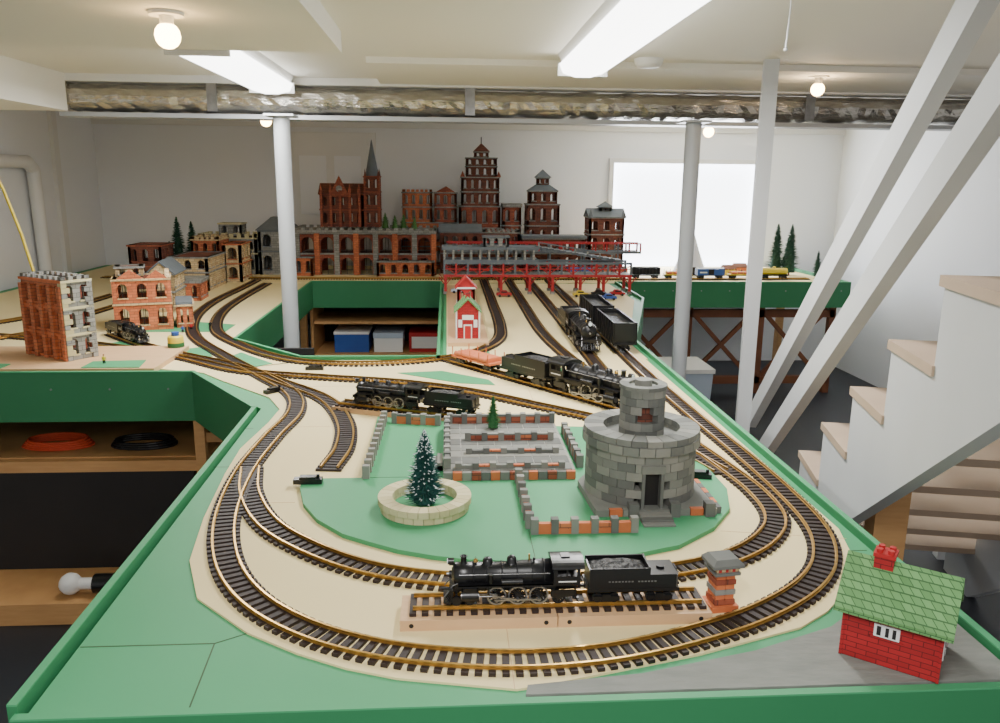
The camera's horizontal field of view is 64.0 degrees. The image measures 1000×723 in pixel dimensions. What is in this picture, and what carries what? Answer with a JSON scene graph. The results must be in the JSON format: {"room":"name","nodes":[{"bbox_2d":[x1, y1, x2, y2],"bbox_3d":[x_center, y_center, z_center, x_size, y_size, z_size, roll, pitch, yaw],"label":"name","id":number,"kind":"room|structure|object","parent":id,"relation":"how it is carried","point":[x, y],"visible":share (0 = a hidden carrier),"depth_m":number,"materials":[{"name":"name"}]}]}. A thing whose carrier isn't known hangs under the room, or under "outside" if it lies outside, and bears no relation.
{"room":"basement","nodes":[
{"label":"basement","id":0,"kind":"room"},
{"bbox_2d":[0,55,67,110],"bbox_3d":[-2.555,-0.807,1.597,1.120,0.180,4.800,0,13,-4],"label":"soffit","id":1,"kind":"structure","parent":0,"point":[23,85],"depth_m":3.66,"materials":[{"name":"paint"}]},
{"bbox_3d":[-2.216,-1.068,3.253,0.456,0.212,0.357,0,13,-4],"label":"drain pipe","id":2,"kind":"object","parent":1,"relation":"attached to","visible":0},
{"bbox_2d":[0,181,34,270],"bbox_3d":[-2.137,-0.688,3.193,0.467,0.657,0.012,0,13,-4],"label":"cord","id":3,"kind":"object","parent":2,"relation":"hanging from","point":[1,185],"visible":1,"depth_m":3.23,"materials":[{"name":"paint"}]},
{"bbox_2d":[0,110,105,290],"bbox_3d":[-3.243,-0.114,2.786,0.100,2.230,8.900,0,13,-4],"label":"wall","id":4,"kind":"structure","parent":0,"point":[22,132],"depth_m":6.08,"materials":[{"name":"white paint"}]},
{"bbox_2d":[0,154,52,273],"bbox_3d":[-3.289,-0.898,5.095,0.090,0.846,1.545,0,13,-4],"label":"pipe","id":5,"kind":"object","parent":4,"relation":"attached to","point":[33,171],"visible":0.94,"depth_m":5.74,"materials":[{"name":"metal"}]},
{"bbox_2d":[46,111,72,272],"bbox_3d":[-3.414,-0.865,6.294,0.030,2.150,0.080,0,13,-4],"label":"trim","id":6,"kind":"structure","parent":4,"relation":"attached to","point":[51,115],"depth_m":6.18,"materials":[{"name":"white paint"}]},
{"bbox_2d":[93,124,843,360],"bbox_3d":[-0.189,-1.097,7.291,6.600,2.230,0.100,0,13,-4],"label":"wall","id":7,"kind":"structure","parent":0,"point":[149,176],"depth_m":7.08,"materials":[{"name":"white paint"}]},
{"bbox_2d":[290,131,376,347],"bbox_3d":[-1.486,-0.981,7.126,0.790,2.050,0.098,0,13,-4],"label":"door","id":8,"kind":"structure","parent":7,"relation":"in","point":[317,158],"depth_m":6.97,"materials":[{"name":"white paint"}]},
{"bbox_2d":[90,118,845,134],"bbox_3d":[-0.174,-2.063,7.006,6.600,0.060,0.028,0,13,-4],"label":"trim","id":9,"kind":"structure","parent":7,"relation":"attached to","point":[93,120],"depth_m":6.98,"materials":[{"name":"white paint"}]},
{"bbox_2d":[608,158,754,266],"bbox_3d":[1.676,-1.339,7.337,1.410,1.000,0.110,0,13,-4],"label":"window","id":10,"kind":"structure","parent":7,"relation":"in","point":[649,195],"depth_m":7.36,"materials":[{"name":"white"}]},
{"bbox_2d":[0,0,999,111],"bbox_3d":[0.114,-1.166,2.724,6.600,0.080,8.800,0,13,-4],"label":"ceiling","id":11,"kind":"structure","parent":0,"point":[857,33],"depth_m":2.83,"materials":[{"name":"paint"}]},
{"bbox_2d":[0,0,341,52],"bbox_3d":[-1.753,-0.719,0.993,2.640,0.070,3.480,0,13,-4],"label":"ceiling soffit","id":12,"kind":"structure","parent":11,"relation":"attached to","point":[234,25],"depth_m":2.32,"materials":[{"name":"paint"}]},
{"bbox_2d":[148,8,183,48],"bbox_3d":[-0.887,-0.917,2.127,0.090,0.164,0.090,0,13,-4],"label":"bulb","id":13,"kind":"object","parent":12,"relation":"attached to","point":[167,35],"depth_m":2.11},
{"bbox_2d":[164,49,294,93],"bbox_3d":[-1.092,-1.238,3.371,0.220,0.090,1.250,0,13,-4],"label":"fluorescent light","id":14,"kind":"object","parent":11,"relation":"attached to","point":[253,70],"visible":0.73,"depth_m":3.23,"materials":[{"name":"white paint"}]},
{"bbox_2d":[59,73,972,130],"bbox_3d":[0.529,-1.391,4.376,5.550,0.200,0.461,0,13,-4],"label":"duct","id":15,"kind":"object","parent":11,"relation":"attached to","point":[131,99],"visible":0.85,"depth_m":4.16,"materials":[{"name":"silver metal"}]},
{"bbox_2d":[557,0,709,77],"bbox_3d":[0.382,-1.022,2.482,0.200,0.090,1.530,0,13,-4],"label":"fluorescent light","id":16,"kind":"object","parent":11,"relation":"attached to","point":[617,29],"visible":1,"depth_m":2.35,"materials":[{"name":"white paint"}]},
{"bbox_2d":[634,57,663,68],"bbox_3d":[0.616,-1.236,3.317,0.124,0.035,0.124,0,13,-4],"label":"smoke detector","id":17,"kind":"object","parent":11,"relation":"attached to","point":[640,62],"visible":1,"depth_m":3.28,"materials":[{"name":"white paint"}]},
{"bbox_2d":[366,56,988,94],"bbox_3d":[1.378,-1.347,3.821,3.930,0.025,0.750,0,13,-4],"label":"ceiling band","id":18,"kind":"object","parent":11,"relation":"attached to","point":[387,70],"depth_m":3.65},
{"bbox_2d":[808,75,829,95],"bbox_3d":[1.438,-1.256,3.615,0.090,0.110,0.090,0,13,-4],"label":"bulb","id":19,"kind":"object","parent":18,"relation":"attached to","point":[817,89],"depth_m":3.60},
{"bbox_2d":[784,0,791,51],"bbox_3d":[0.708,-0.855,1.961,0.010,0.180,0.010,11,17,40],"label":"pull cord","id":20,"kind":"object","parent":11,"relation":"hanging from","point":[785,48],"visible":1,"depth_m":1.97,"materials":[{"name":"fabric"}]},
{"bbox_2d":[0,360,999,722],"bbox_3d":[0.092,0.995,3.211,6.600,0.050,8.800,0,13,-4],"label":"floor","id":21,"kind":"structure","parent":0,"point":[23,649],"depth_m":4.97,"materials":[{"name":"paint"}]},
{"bbox_2d":[263,113,299,347],"bbox_3d":[-1.056,-0.229,4.038,0.140,1.950,0.140,0,13,-4],"label":"steel post","id":22,"kind":"object","parent":21,"relation":"on","point":[281,121],"visible":0.59,"depth_m":3.91,"materials":[{"name":"metal"}]},
{"bbox_2d":[0,265,999,722],"bbox_3d":[-0.211,0.253,4.279,6.084,0.920,6.194,0,13,-4],"label":"table","id":23,"kind":"object","parent":21,"relation":"on","point":[159,642],"visible":0.66,"depth_m":1.73,"materials":[{"name":"green paint"}]},
{"bbox_2d":[0,293,111,323],"bbox_3d":[-2.588,-0.283,4.501,0.265,0.013,1.414,4,13,15],"label":"railway track","id":24,"kind":"object","parent":23,"relation":"on","point":[106,296],"visible":0.37,"depth_m":4.28,"materials":[{"name":"plastic"}]},
{"bbox_2d":[0,305,112,339],"bbox_3d":[-2.297,-0.232,4.283,0.261,0.013,1.682,3,13,10],"label":"railway track","id":25,"kind":"object","parent":23,"relation":"on","point":[109,307],"visible":0.2,"depth_m":4.50,"materials":[{"name":"plastic"}]},
{"bbox_2d":[22,432,94,450],"bbox_3d":[-1.844,0.334,3.342,0.291,0.039,0.152,0,13,-4],"label":"cable","id":26,"kind":"object","parent":23,"relation":"on","point":[74,440],"visible":1,"depth_m":3.31,"materials":[{"name":"rubber"}]},
{"bbox_2d":[58,572,114,594],"bbox_3d":[-1.539,0.850,3.068,0.292,0.089,0.089,0,13,-4],"label":"bulb","id":27,"kind":"object","parent":23,"relation":"on","point":[71,583],"visible":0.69,"depth_m":3.04,"materials":[{"name":"glass"}]},
{"bbox_2d":[0,346,188,370],"bbox_3d":[-1.868,-0.011,3.303,1.010,0.023,0.440,0,13,-4],"label":"display board","id":28,"kind":"object","parent":23,"relation":"on","point":[12,358],"visible":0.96,"depth_m":3.24,"materials":[{"name":"brown wood"}]},
{"bbox_2d":[17,270,98,361],"bbox_3d":[-1.825,-0.193,3.304,0.294,0.338,0.139,8,15,29],"label":"building","id":29,"kind":"object","parent":28,"relation":"on","point":[54,306],"visible":1,"depth_m":3.25,"materials":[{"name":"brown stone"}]},
{"bbox_2d":[167,331,184,347],"bbox_3d":[-1.427,-0.089,3.521,0.070,0.084,0.070,0,13,-4],"label":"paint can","id":30,"kind":"object","parent":28,"relation":"on","point":[175,340],"visible":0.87,"depth_m":3.50,"materials":[{"name":"metal"}]},
{"bbox_2d":[111,432,177,450],"bbox_3d":[-1.495,0.336,3.366,0.273,0.034,0.154,0,13,-4],"label":"cable","id":31,"kind":"object","parent":23,"relation":"on","point":[120,443],"visible":1,"depth_m":3.34,"materials":[{"name":"rubber"}]},
{"bbox_2d":[126,242,173,288],"bbox_3d":[-2.418,-0.669,5.568,0.234,0.300,0.264,0,13,-4],"label":"warehouse","id":32,"kind":"object","parent":23,"relation":"on","point":[137,253],"visible":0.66,"depth_m":5.44,"materials":[{"name":"brick"}]},
{"bbox_2d":[110,264,194,329],"bbox_3d":[-1.771,-0.336,4.095,0.374,0.310,0.274,-4,14,-21],"label":"house","id":33,"kind":"object","parent":23,"relation":"on","point":[133,300],"visible":0.99,"depth_m":3.99,"materials":[{"name":"brick"}]},
{"bbox_2d":[146,256,186,311],"bbox_3d":[-1.935,-0.452,4.648,0.164,0.291,0.304,-2,13,-9],"label":"gabled house","id":34,"kind":"object","parent":23,"relation":"on","point":[177,270],"visible":0.38,"depth_m":4.57,"materials":[{"name":"grey stone"}]},
{"bbox_2d":[172,217,185,254],"bbox_3d":[-2.502,-0.899,6.226,0.218,0.457,0.202,0,13,-4],"label":"pine","id":35,"kind":"object","parent":23,"relation":"on","point":[178,240],"visible":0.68,"depth_m":6.20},
{"bbox_2d":[185,221,195,251],"bbox_3d":[-2.386,-0.875,6.198,0.185,0.426,0.188,5,14,20],"label":"pine","id":36,"kind":"object","parent":23,"relation":"on","point":[192,231],"visible":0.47,"depth_m":6.16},
{"bbox_2d":[184,275,208,300],"bbox_3d":[-1.942,-0.464,5.055,0.160,0.135,0.220,-1,13,-7],"label":"shed","id":37,"kind":"object","parent":23,"relation":"on","point":[199,283],"visible":0.7,"depth_m":4.98,"materials":[{"name":"orange brick"}]},
{"bbox_2d":[166,234,251,290],"bbox_3d":[-2.070,-0.724,5.759,0.374,0.330,0.814,0,13,-4],"label":"houses","id":38,"kind":"object","parent":23,"relation":"on","point":[231,259],"visible":0.9,"depth_m":5.84,"materials":[{"name":"plastic"}]},
{"bbox_2d":[104,332,357,471],"bbox_3d":[-1.042,0.054,3.074,0.365,0.013,2.360,-9,16,-37],"label":"railway track","id":39,"kind":"object","parent":23,"relation":"on","point":[344,443],"visible":0.82,"depth_m":2.57,"materials":[{"name":"plastic"}]},
{"bbox_2d":[105,319,149,342],"bbox_3d":[-1.749,-0.153,3.747,0.405,0.078,0.070,13,17,43],"label":"steam locomotive","id":40,"kind":"object","parent":39,"relation":"on","point":[128,330],"visible":1,"depth_m":3.69,"materials":[{"name":"black metal"}]},
{"bbox_2d":[198,216,297,274],"bbox_3d":[-2.017,-0.946,6.472,0.757,0.450,0.360,0,13,-4],"label":"station building","id":41,"kind":"object","parent":23,"relation":"on","point":[265,254],"visible":0.53,"depth_m":6.35,"materials":[{"name":"brick"}]},
{"bbox_2d":[263,385,283,394],"bbox_3d":[-0.811,0.099,2.865,0.024,0.022,0.070,11,16,39],"label":"motor","id":42,"kind":"object","parent":23,"relation":"on","point":[274,389],"visible":0.99,"depth_m":2.85,"materials":[{"name":"black plastic"}]},
{"bbox_2d":[293,474,322,484],"bbox_3d":[-0.476,0.291,1.986,0.070,0.022,0.024,0,13,-4],"label":"motor","id":43,"kind":"object","parent":23,"relation":"on","point":[308,479],"visible":1,"depth_m":1.98,"materials":[{"name":"black plastic"}]},
{"bbox_2d":[305,364,323,369],"bbox_3d":[-0.745,0.022,3.212,0.070,0.022,0.024,0,13,-4],"label":"motor","id":44,"kind":"object","parent":23,"relation":"on","point":[310,367],"visible":1,"depth_m":3.20,"materials":[{"name":"black plastic"}]},
{"bbox_2d":[333,325,372,351],"bbox_3d":[-1.152,-0.183,6.303,0.270,0.160,0.310,0,13,-4],"label":"storage box","id":45,"kind":"object","parent":23,"relation":"on","point":[348,338],"visible":1,"depth_m":6.16,"materials":[{"name":"blue paint"}]},
{"bbox_2d":[209,279,507,366],"bbox_3d":[-0.821,-0.302,4.664,1.658,0.013,2.892,0,13,-4],"label":"railway track","id":46,"kind":"object","parent":23,"relation":"on","point":[216,329],"visible":0.97,"depth_m":3.73,"materials":[{"name":"plastic"}]},
{"bbox_2d":[295,225,436,276],"bbox_3d":[-1.083,-0.909,6.530,1.127,0.378,0.507,0,13,-4],"label":"building","id":47,"kind":"object","parent":23,"relation":"on","point":[318,257],"visible":0.95,"depth_m":6.38,"materials":[{"name":"brown brick"}]},
{"bbox_2d":[318,140,381,226],"bbox_3d":[-1.204,-1.434,6.442,0.489,0.680,0.254,0,13,-4],"label":"brick church","id":48,"kind":"object","parent":47,"relation":"on","point":[360,208],"visible":1,"depth_m":6.38,"materials":[{"name":"brown brick"}]},
{"bbox_2d":[381,213,389,228],"bbox_3d":[-0.948,-1.162,6.587,0.112,0.132,0.102,0,13,-4],"label":"pine","id":49,"kind":"object","parent":47,"relation":"on","point":[385,219],"visible":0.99,"depth_m":6.57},
{"bbox_2d":[0,333,732,474],"bbox_3d":[-0.898,0.044,3.126,3.661,0.013,0.413,8,15,29],"label":"railway track","id":50,"kind":"object","parent":23,"relation":"on","point":[499,397],"visible":0.62,"depth_m":2.98,"materials":[{"name":"plastic"}]},
{"bbox_2d":[332,405,443,420],"bbox_3d":[-0.287,0.170,2.589,0.538,0.016,0.077,5,13,18],"label":"display board","id":51,"kind":"object","parent":23,"relation":"on","point":[351,410],"visible":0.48,"depth_m":2.60,"materials":[{"name":"brown wood"}]},
{"bbox_2d":[335,398,485,417],"bbox_3d":[-0.285,0.156,2.585,0.527,0.013,0.068,5,13,18],"label":"railway track","id":52,"kind":"object","parent":51,"relation":"on","point":[347,402],"visible":0.54,"depth_m":2.60,"materials":[{"name":"plastic"}]},
{"bbox_2d":[351,377,480,413],"bbox_3d":[-0.275,0.108,2.571,0.446,0.086,0.077,5,13,18],"label":"steam locomotive","id":53,"kind":"object","parent":52,"relation":"on","point":[411,394],"visible":0.98,"depth_m":2.56,"materials":[{"name":"black metal"}]},
{"bbox_2d":[373,326,404,351],"bbox_3d":[-0.872,-0.179,6.322,0.230,0.150,0.310,0,13,-4],"label":"storage box","id":54,"kind":"object","parent":23,"relation":"on","point":[386,338],"visible":1,"depth_m":6.18,"materials":[{"name":"white paint"}]},
{"bbox_2d":[362,411,440,478],"bbox_3d":[-0.266,0.224,2.262,0.196,0.034,0.500,0,13,-4],"label":"parapet","id":55,"kind":"object","parent":23,"relation":"on","point":[409,418],"visible":1,"depth_m":2.44,"materials":[{"name":"stone"}]},
{"bbox_2d":[409,326,437,351],"bbox_3d":[-0.593,-0.180,6.338,0.240,0.150,0.306,0,13,-4],"label":"storage box","id":56,"kind":"object","parent":23,"relation":"on","point":[421,338],"visible":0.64,"depth_m":6.20,"materials":[{"name":"red paint"}]},
{"bbox_2d":[378,478,470,525],"bbox_3d":[-0.173,0.321,1.843,0.214,0.031,0.214,0,13,-4],"label":"stone planter","id":57,"kind":"object","parent":23,"relation":"on","point":[454,504],"visible":0.85,"depth_m":1.79,"materials":[{"name":"beige stone"}]},
{"bbox_2d":[402,429,446,506],"bbox_3d":[-0.172,0.244,1.827,0.107,0.173,0.110,0,13,-4],"label":"tree","id":58,"kind":"object","parent":57,"relation":"on","point":[424,488],"visible":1,"depth_m":1.81,"materials":[{"name":"plastic"}]},
{"bbox_2d":[400,186,457,268],"bbox_3d":[-0.610,-1.158,6.910,0.484,0.700,0.214,0,13,-4],"label":"building","id":59,"kind":"object","parent":23,"relation":"on","point":[417,206],"visible":0.73,"depth_m":6.79,"materials":[{"name":"plastic"}]},
{"bbox_2d":[100,276,809,279],"bbox_3d":[-0.267,-0.649,6.229,5.514,0.013,0.122,0,13,-4],"label":"railway track","id":60,"kind":"object","parent":23,"relation":"on","point":[276,278],"visible":0.65,"depth_m":6.20,"materials":[{"name":"plastic"}]},
{"bbox_2d":[632,267,660,277],"bbox_3d":[1.142,-0.699,6.289,0.244,0.085,0.078,0,13,-4],"label":"car","id":61,"kind":"object","parent":60,"relation":"on","point":[654,272],"visible":0.98,"depth_m":6.25,"materials":[{"name":"black plastic"}]},
{"bbox_2d":[662,269,692,277],"bbox_3d":[1.401,-0.693,6.310,0.244,0.070,0.077,0,13,-4],"label":"car","id":62,"kind":"object","parent":60,"relation":"on","point":[668,274],"visible":0.43,"depth_m":6.29,"materials":[{"name":"yellow plastic"}]},
{"bbox_2d":[694,267,724,277],"bbox_3d":[1.660,-0.703,6.331,0.244,0.085,0.076,0,13,-5],"label":"car","id":63,"kind":"object","parent":60,"relation":"on","point":[700,272],"visible":1,"depth_m":6.30,"materials":[{"name":"blue plastic"}]},
{"bbox_2d":[727,269,746,277],"bbox_3d":[1.920,-0.697,6.351,0.244,0.070,0.077,0,13,-5],"label":"car","id":64,"kind":"object","parent":60,"relation":"on","point":[732,274],"visible":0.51,"depth_m":6.32,"materials":[{"name":"yellow plastic"}]},
{"bbox_2d":[762,266,788,278],"bbox_3d":[2.179,-0.709,6.365,0.244,0.092,0.070,0,13,-5],"label":"car","id":65,"kind":"object","parent":60,"relation":"on","point":[780,272],"visible":0.88,"depth_m":6.34,"materials":[{"name":"yellow plastic"}]},
{"bbox_2d":[447,285,488,345],"bbox_3d":[-0.214,-0.307,4.704,0.190,0.018,2.080,0,13,-4],"label":"display board","id":66,"kind":"object","parent":23,"relation":"on","point":[451,297],"visible":0.5,"depth_m":4.07,"materials":[{"name":"brown wood"}]},
{"bbox_2d":[455,274,476,301],"bbox_3d":[-0.177,-0.320,4.149,0.112,0.253,0.112,0,13,-4],"label":"cabin","id":67,"kind":"object","parent":66,"relation":"on","point":[465,284],"visible":0.35,"depth_m":4.09,"materials":[{"name":"paint"}]},
{"bbox_2d":[454,293,481,338],"bbox_3d":[-0.156,-0.227,3.842,0.130,0.207,0.184,0,13,-4],"label":"house","id":68,"kind":"object","parent":66,"relation":"on","point":[467,310],"visible":1,"depth_m":3.77,"materials":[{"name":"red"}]},
{"bbox_2d":[458,137,500,265],"bbox_3d":[-0.179,-1.361,6.898,0.364,1.110,0.264,0,13,-4],"label":"brick tower","id":69,"kind":"object","parent":23,"relation":"on","point":[490,206],"visible":0.66,"depth_m":6.78,"materials":[{"name":"brown brick"}]},
{"bbox_2d":[439,224,520,273],"bbox_3d":[-0.173,-0.941,6.649,0.669,0.401,0.204,0,13,-4],"label":"model","id":70,"kind":"object","parent":23,"relation":"on","point":[449,230],"visible":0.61,"depth_m":6.55},
{"bbox_2d":[432,412,575,480],"bbox_3d":[-0.009,0.226,2.223,0.375,0.054,0.432,0,13,-4],"label":"stone terrace","id":71,"kind":"object","parent":23,"relation":"on","point":[532,442],"visible":0.96,"depth_m":2.15,"materials":[{"name":"stone"}]},
{"bbox_2d":[486,396,501,428],"bbox_3d":[-0.021,0.148,2.350,0.061,0.101,0.060,0,13,-4],"label":"pine","id":72,"kind":"object","parent":71,"relation":"on","point":[492,419],"visible":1,"depth_m":2.34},
{"bbox_2d":[496,290,511,296],"bbox_3d":[0.027,-0.450,5.294,0.100,0.041,0.048,0,13,-4],"label":"toy car","id":73,"kind":"object","parent":23,"relation":"on","point":[502,292],"visible":1,"depth_m":5.27,"materials":[{"name":"red paint"}]},
{"bbox_2d":[501,203,522,267],"bbox_3d":[0.097,-1.093,6.972,0.172,0.560,0.220,0,13,-4],"label":"brick building","id":74,"kind":"object","parent":23,"relation":"on","point":[510,223],"visible":0.46,"depth_m":6.85,"materials":[{"name":"brown brick"}]},
{"bbox_2d":[234,279,791,591],"bbox_3d":[-0.129,-0.099,3.796,1.341,0.013,4.762,0,13,-4],"label":"railway track","id":75,"kind":"object","parent":23,"relation":"on","point":[773,528],"visible":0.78,"depth_m":1.71,"materials":[{"name":"plastic"}]},
{"bbox_2d":[185,279,842,676],"bbox_3d":[-0.547,-0.070,3.648,2.347,0.013,5.054,0,13,-4],"label":"railway track","id":76,"kind":"object","parent":23,"relation":"on","point":[822,567],"visible":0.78,"depth_m":1.46,"materials":[{"name":"plastic"}]},
{"bbox_2d":[579,294,614,330],"bbox_3d":[0.505,-0.262,4.218,0.108,0.130,0.444,0,13,-4],"label":"car","id":77,"kind":"object","parent":76,"relation":"on","point":[589,302],"visible":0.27,"depth_m":4.20,"materials":[{"name":"black plastic"}]},
{"bbox_2d":[596,308,637,350],"bbox_3d":[0.538,-0.152,3.732,0.108,0.130,0.444,0,13,-4],"label":"car","id":78,"kind":"object","parent":76,"relation":"on","point":[615,325],"visible":1,"depth_m":3.58,"materials":[{"name":"black plastic"}]},
{"bbox_2d":[442,357,619,409],"bbox_3d":[0.189,0.102,2.918,0.137,0.013,1.312,-9,16,-36],"label":"railway track","id":79,"kind":"object","parent":23,"relation":"on","point":[496,373],"visible":0.52,"depth_m":3.02,"materials":[{"name":"plastic"}]},
{"bbox_2d":[451,343,504,370],"bbox_3d":[-0.089,-0.016,3.237,0.089,0.070,0.264,-11,17,-41],"label":"car","id":80,"kind":"object","parent":79,"relation":"on","point":[489,361],"visible":0.98,"depth_m":3.20,"materials":[{"name":"orange plastic"}]},
{"bbox_2d":[500,351,634,407],"bbox_3d":[0.238,0.044,2.861,0.112,0.125,0.648,-10,17,-40],"label":"steam locomotive","id":81,"kind":"object","parent":79,"relation":"on","point":[603,385],"visible":0.8,"depth_m":2.81,"materials":[{"name":"black metal"}]},
{"bbox_2d":[439,235,635,293],"bbox_3d":[0.255,-0.667,5.487,1.343,0.386,0.208,0,13,-4],"label":"footbridge","id":82,"kind":"object","parent":23,"relation":"on","point":[532,260],"visible":0.95,"depth_m":5.42,"materials":[{"name":"paint"}]},
{"bbox_2d":[524,169,560,265],"bbox_3d":[0.363,-1.238,6.968,0.294,0.850,0.234,0,13,-4],"label":"bell tower","id":83,"kind":"object","parent":23,"relation":"on","point":[536,224],"visible":0.67,"depth_m":6.86,"materials":[{"name":"brick"}]},
{"bbox_2d":[446,241,641,277],"bbox_3d":[0.347,-0.816,6.404,1.550,0.276,0.136,0,13,-4],"label":"platform","id":84,"kind":"object","parent":23,"relation":"on","point":[539,251],"visible":0.62,"depth_m":6.36,"materials":[{"name":"grey plastic"}]},
{"bbox_2d":[520,234,586,270],"bbox_3d":[0.441,-0.904,6.720,0.540,0.310,0.220,0,13,-4],"label":"arcade","id":85,"kind":"object","parent":23,"relation":"on","point":[524,237],"visible":0.43,"depth_m":6.62,"materials":[{"name":"plastic"}]},
{"bbox_2d":[400,588,711,631],"bbox_3d":[0.097,0.437,1.412,0.538,0.020,0.086,0,13,-4],"label":"display board","id":86,"kind":"object","parent":23,"relation":"on","point":[517,620],"visible":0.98,"depth_m":1.38,"materials":[{"name":"brown wood"}]},
{"bbox_2d":[409,586,706,616],"bbox_3d":[0.101,0.420,1.412,0.517,0.013,0.068,0,13,-4],"label":"railway track","id":87,"kind":"object","parent":86,"relation":"on","point":[697,599],"visible":0.62,"depth_m":1.39,"materials":[{"name":"plastic"}]},
{"bbox_2d":[441,551,678,605],"bbox_3d":[0.107,0.374,1.402,0.421,0.081,0.073,0,13,-4],"label":"steam locomotive","id":88,"kind":"object","parent":87,"relation":"on","point":[613,573],"visible":1,"depth_m":1.38,"materials":[{"name":"black metal"}]},
{"bbox_2d":[524,279,607,370],"bbox_3d":[0.333,-0.252,4.496,0.085,0.013,3.393,0,13,-4],"label":"railway track","id":89,"kind":"object","parent":23,"relation":"on","point":[590,357],"visible":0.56,"depth_m":4.35,"materials":[{"name":"plastic"}]},
{"bbox_2d":[557,306,601,350],"bbox_3d":[0.372,-0.186,3.851,0.126,0.140,0.729,0,13,-4],"label":"steam locomotive","id":90,"kind":"object","parent":89,"relation":"on","point":[575,319],"visible":1,"depth_m":3.62,"materials":[{"name":"black metal"}]},
{"bbox_2d":[561,422,583,467],"bbox_3d":[0.202,0.231,2.254,0.018,0.034,0.300,0,13,-4],"label":"parapet","id":91,"kind":"object","parent":23,"relation":"on","point":[578,458],"visible":1,"depth_m":2.20,"materials":[{"name":"stone"}]},
{"bbox_2d":[515,468,638,534],"bbox_3d":[0.168,0.318,1.864,0.241,0.036,0.314,0,13,-4],"label":"parapet","id":92,"kind":"object","parent":23,"relation":"on","point":[614,525],"visible":1,"depth_m":1.72,"materials":[{"name":"stone"}]},
{"bbox_2d":[583,201,626,271],"bbox_3d":[0.891,-1.077,6.870,0.324,0.590,0.254,0,13,-4],"label":"building","id":93,"kind":"structure","parent":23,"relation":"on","point":[612,230],"depth_m":6.76,"materials":[{"name":"brick"}]},
{"bbox_2d":[609,289,624,295],"bbox_3d":[0.792,-0.464,5.394,0.100,0.041,0.048,0,13,-4],"label":"toy car","id":94,"kind":"object","parent":23,"relation":"on","point":[614,292],"visible":0.87,"depth_m":5.37,"materials":[{"name":"red paint"}]},
{"bbox_2d":[578,377,721,526],"bbox_3d":[0.349,0.187,1.885,0.302,0.286,0.336,0,13,-4],"label":"stone castle","id":95,"kind":"object","parent":23,"relation":"on","point":[640,457],"visible":1,"depth_m":1.83,"materials":[{"name":"stone"}]},
{"bbox_2d":[673,237,703,275],"bbox_3d":[1.595,-0.944,6.696,0.300,0.422,0.300,0,13,-4],"label":"white tepee","id":96,"kind":"object","parent":23,"relation":"on","point":[697,260],"visible":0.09,"depth_m":6.64,"materials":[{"name":"fabric"}]},
{"bbox_2d":[694,469,711,479],"bbox_3d":[0.506,0.286,2.051,0.070,0.022,0.024,2,13,7],"label":"motor","id":97,"kind":"object","parent":23,"relation":"on","point":[699,473],"visible":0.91,"depth_m":2.04,"materials":[{"name":"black plastic"}]},
{"bbox_2d":[701,550,744,613],"bbox_3d":[0.397,0.394,1.436,0.059,0.100,0.052,-2,13,-11],"label":"brick tower","id":98,"kind":"object","parent":23,"relation":"on","point":[723,566],"visible":0.98,"depth_m":1.42,"materials":[{"name":"brick"}]},
{"bbox_2d":[721,265,736,275],"bbox_3d":[1.907,-0.766,6.685,0.112,0.086,0.092,0,13,-4],"label":"shed","id":99,"kind":"object","parent":23,"relation":"on","point":[730,267],"visible":0.62,"depth_m":6.65,"materials":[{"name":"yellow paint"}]},
{"bbox_2d":[732,263,746,270],"bbox_3d":[2.047,-0.800,6.841,0.112,0.086,0.092,0,13,-4],"label":"shed","id":100,"kind":"object","parent":23,"relation":"on","point":[743,266],"visible":0.6,"depth_m":6.81,"materials":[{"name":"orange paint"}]},
{"bbox_2d":[767,224,783,267],"bbox_3d":[2.336,-0.950,6.748,0.186,0.426,0.187,10,16,35],"label":"pine","id":101,"kind":"object","parent":23,"relation":"on","point":[775,259],"visible":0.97,"depth_m":6.73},
{"bbox_2d":[780,224,798,274],"bbox_3d":[2.426,-0.936,6.690,0.192,0.426,0.184,11,16,39],"label":"pine","id":102,"kind":"object","parent":23,"relation":"on","point":[790,256],"visible":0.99,"depth_m":6.67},
{"bbox_2d":[812,251,820,276],"bbox_3d":[2.590,-0.792,6.521,0.100,0.223,0.100,0,13,-4],"label":"pine","id":103,"kind":"object","parent":23,"relation":"on","point":[817,265],"visible":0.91,"depth_m":6.51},
{"bbox_2d":[833,543,964,683],"bbox_3d":[0.645,0.388,1.292,0.169,0.173,0.150,9,15,33],"label":"house","id":104,"kind":"object","parent":23,"relation":"on","point":[901,617],"visible":1,"depth_m":1.25,"materials":[{"name":"green"}]},
{"bbox_2d":[658,357,715,399],"bbox_3d":[1.295,0.202,5.784,0.370,0.390,0.420,0,13,-4],"label":"storage tote","id":105,"kind":"object","parent":21,"relation":"on","point":[699,374],"visible":0.3,"depth_m":5.58,"materials":[{"name":"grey plastic"}]},
{"bbox_2d":[671,120,711,379],"bbox_3d":[0.949,-0.238,4.171,0.140,1.950,0.140,0,13,-4],"label":"steel post","id":106,"kind":"object","parent":21,"relation":"on","point":[693,128],"visible":0.59,"depth_m":4.06,"materials":[{"name":"metal"}]},
{"bbox_2d":[735,0,999,596],"bbox_3d":[1.319,0.057,1.887,0.995,2.386,3.310,3,13,9],"label":"staircase","id":107,"kind":"structure","parent":21,"relation":"on","point":[915,464],"depth_m":1.92,"materials":[{"name":"white paint"}]},
{"bbox_2d":[703,128,713,136],"bbox_3d":[1.536,-1.734,5.876,0.090,0.170,0.090,0,13,-4],"label":"bulb","id":108,"kind":"object","parent":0,"point":[708,132],"depth_m":5.86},
{"bbox_2d":[824,130,999,387],"bbox_3d":[3.443,-0.144,3.231,0.100,2.230,8.900,0,13,-4],"label":"wall","id":109,"kind":"structure","parent":0,"point":[966,240],"depth_m":6.16,"materials":[{"name":"white paint"}]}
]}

